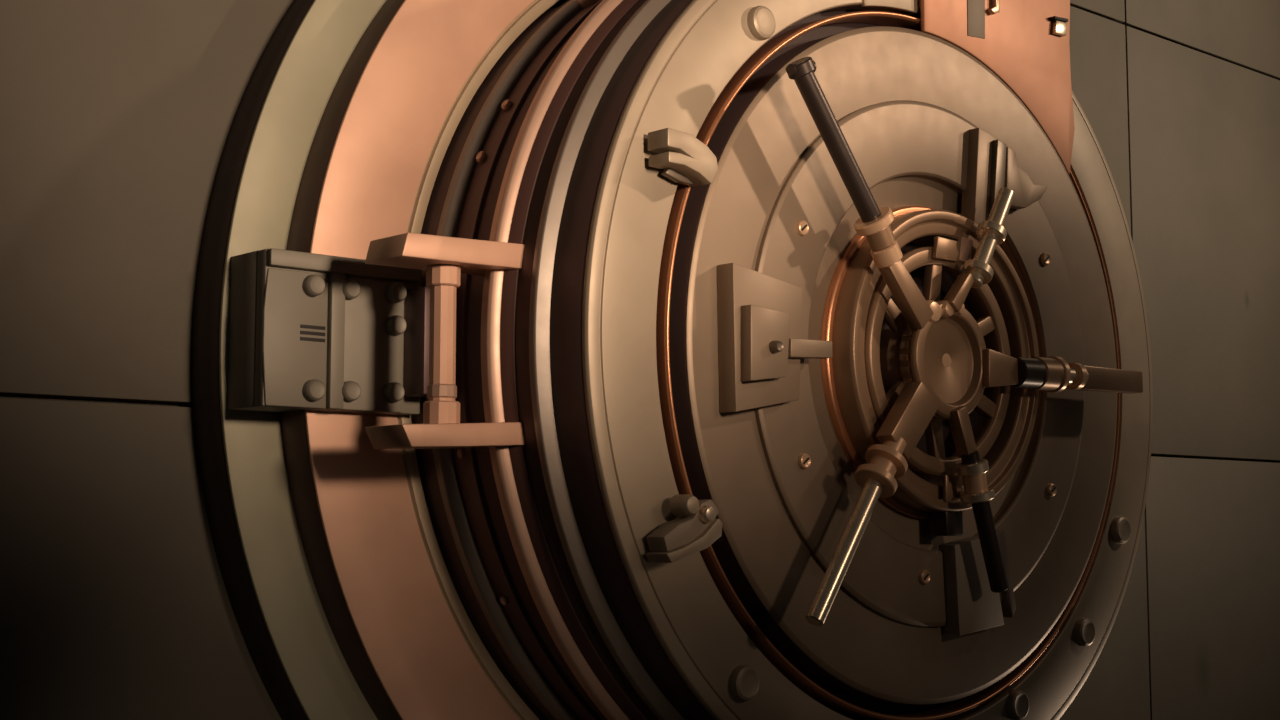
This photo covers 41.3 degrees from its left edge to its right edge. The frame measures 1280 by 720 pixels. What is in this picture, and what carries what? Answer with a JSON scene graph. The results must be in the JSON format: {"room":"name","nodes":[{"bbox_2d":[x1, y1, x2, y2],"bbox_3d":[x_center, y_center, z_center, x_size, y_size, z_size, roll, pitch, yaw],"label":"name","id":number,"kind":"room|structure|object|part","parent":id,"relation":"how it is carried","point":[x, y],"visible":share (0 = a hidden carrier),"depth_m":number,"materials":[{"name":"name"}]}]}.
{"room":"bank vault","nodes":[
{"label":"bank vault","id":0,"kind":"room"},
{"bbox_2d":[0,0,1279,719],"bbox_3d":[0.482,-0.279,6.244,15.000,5.000,0.250,5,-8,-42],"label":"wall","id":1,"kind":"structure","parent":0,"point":[117,116],"depth_m":4.53,"materials":[{"name":"paint"}]},
{"bbox_2d":[191,0,559,719],"bbox_3d":[0.294,0.067,5.670,3.746,3.746,0.296,5,-8,-42],"label":"frame","id":2,"kind":"object","parent":1,"relation":"attached to","point":[346,604],"visible":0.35,"depth_m":4.56,"materials":[{"name":"metal"}]},
{"bbox_2d":[228,248,429,414],"bbox_3d":[-0.805,-0.065,4.488,0.515,0.402,0.223,4,-7,-32],"label":"door hinge","id":3,"kind":"object","parent":2,"relation":"attached to","point":[308,331],"visible":0.94,"depth_m":4.40,"materials":[{"name":"grey paint"}]},
{"bbox_3d":[-0.882,-0.054,4.346,0.185,0.350,0.008,5,-8,-42],"label":"panel","id":4,"kind":"part","parent":3,"relation":"part of","materials":[{"name":"grey paint"}]},
{"bbox_3d":[-0.708,-0.039,4.503,0.188,0.350,0.008,5,-8,-42],"label":"panel","id":5,"kind":"part","parent":3,"relation":"part of","materials":[{"name":"grey paint"}]},
{"bbox_2d":[365,0,1152,719],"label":"door","id":6,"kind":"structure","parent":1,"relation":"in","point":[612,338],"depth_m":4.62,"materials":[{"name":"metal"}]},
{"bbox_3d":[-0.445,-0.269,4.386,0.517,0.077,0.170,5,-8,-42],"label":"hinge arm","id":7,"kind":"part","parent":6,"relation":"part of","materials":[{"name":"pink metal"}]},
{"bbox_3d":[-0.441,0.191,4.345,0.512,0.083,0.170,5,-8,-42],"label":"hinge arm","id":8,"kind":"part","parent":6,"relation":"part of","materials":[{"name":"pink metal"}]},
{"bbox_2d":[648,128,717,187],"bbox_3d":[0.107,-0.528,4.392,0.180,0.141,0.091,5,-8,-42],"label":"clamp","id":9,"kind":"object","parent":6,"relation":"attached to","point":[683,158],"visible":1,"depth_m":4.35,"materials":[{"name":"beige metal"}]},
{"bbox_2d":[645,494,721,562],"bbox_3d":[0.112,0.425,4.292,0.196,0.170,0.106,5,-8,-42],"label":"clamp","id":10,"kind":"object","parent":6,"relation":"attached to","point":[696,526],"visible":1,"depth_m":4.26,"materials":[{"name":"beige metal"}]},
{"bbox_3d":[0.116,0.366,4.287,0.054,0.054,0.063,5,-8,-42],"label":"knob","id":11,"kind":"part","parent":10,"relation":"part of","materials":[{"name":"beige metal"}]},
{"bbox_3d":[0.320,-0.050,4.509,0.267,0.389,0.062,5,-8,-42],"label":"guide plate","id":12,"kind":"part","parent":6,"relation":"part of","materials":[{"name":"brown metal"}]},
{"bbox_3d":[0.354,-0.035,4.431,0.032,0.032,0.032,5,-8,-42],"label":"slide knob","id":13,"kind":"part","parent":6,"relation":"part of","materials":[{"name":"silver metal"}]},
{"bbox_3d":[0.871,0.004,5.035,1.554,1.554,0.020,5,-8,-42],"label":"panel","id":14,"kind":"part","parent":6,"relation":"part of","materials":[{"name":"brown metal"}]},
{"bbox_2d":[786,56,1142,625],"bbox_3d":[0.949,-0.004,5.046,1.648,1.509,0.292,5,-8,-42],"label":"handwheel","id":15,"kind":"object","parent":6,"relation":"attached to","point":[932,362],"visible":0.99,"depth_m":4.88,"materials":[{"name":"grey metal"}]},
{"bbox_3d":[0.536,-0.580,4.614,0.335,0.410,0.056,5,-8,-42],"label":"rod","id":16,"kind":"part","parent":15,"relation":"part of","materials":[{"name":"black metal"}]},
{"bbox_3d":[0.550,0.499,4.520,0.300,0.405,0.050,5,-8,-42],"label":"rod","id":17,"kind":"part","parent":15,"relation":"part of","materials":[{"name":"metal"}]},
{"bbox_3d":[0.746,-0.191,4.775,0.201,0.206,0.044,5,-8,-42],"label":"spoke arm","id":18,"kind":"part","parent":15,"relation":"part of","materials":[{"name":"brown metal"}]},
{"bbox_3d":[0.746,0.169,4.736,0.211,0.220,0.058,5,-8,-42],"label":"spoke arm","id":19,"kind":"part","parent":15,"relation":"part of","materials":[{"name":"brown metal"}]},
{"bbox_3d":[0.924,-0.195,4.937,0.107,0.120,0.044,5,-8,-42],"label":"spoke arm","id":20,"kind":"part","parent":15,"relation":"part of","materials":[{"name":"brown metal"}]},
{"bbox_3d":[0.928,0.207,4.901,0.092,0.149,0.044,5,-8,-42],"label":"spoke arm","id":21,"kind":"part","parent":15,"relation":"part of","materials":[{"name":"brown metal"}]},
{"bbox_3d":[1.000,0.468,4.931,0.182,0.412,0.052,5,-8,-42],"label":"stem","id":22,"kind":"part","parent":15,"relation":"part of","materials":[{"name":"black metal"}]},
{"bbox_3d":[1.040,-0.364,5.050,0.216,0.318,0.050,5,-8,-42],"label":"rod","id":23,"kind":"part","parent":15,"relation":"part of","materials":[{"name":"metal"}]},
{"bbox_3d":[1.066,0.029,5.044,0.159,0.114,0.044,5,-8,-42],"label":"spoke arm","id":24,"kind":"part","parent":15,"relation":"part of","materials":[{"name":"brown metal"}]},
{"bbox_3d":[1.327,0.049,5.270,0.152,0.055,0.054,5,-8,-42],"label":"rod","id":25,"kind":"part","parent":15,"relation":"part of","materials":[{"name":"metal"}]},
{"bbox_3d":[0.984,0.667,5.041,0.234,0.287,0.062,5,-8,-42],"label":"guide plate","id":26,"kind":"part","parent":6,"relation":"part of","materials":[{"name":"grey metal"}]},
{"bbox_3d":[1.056,-0.537,5.229,0.176,0.339,0.055,5,-8,-42],"label":"guide plate","id":27,"kind":"part","parent":6,"relation":"part of","materials":[{"name":"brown metal"}]},
{"bbox_2d":[919,0,1074,174],"bbox_3d":[1.155,-1.107,5.427,0.800,0.952,0.048,5,-8,-42],"label":"cover plate","id":28,"kind":"object","parent":6,"relation":"attached to","point":[1025,43],"visible":1,"depth_m":5.49,"materials":[{"name":"orange metal"}]}
]}

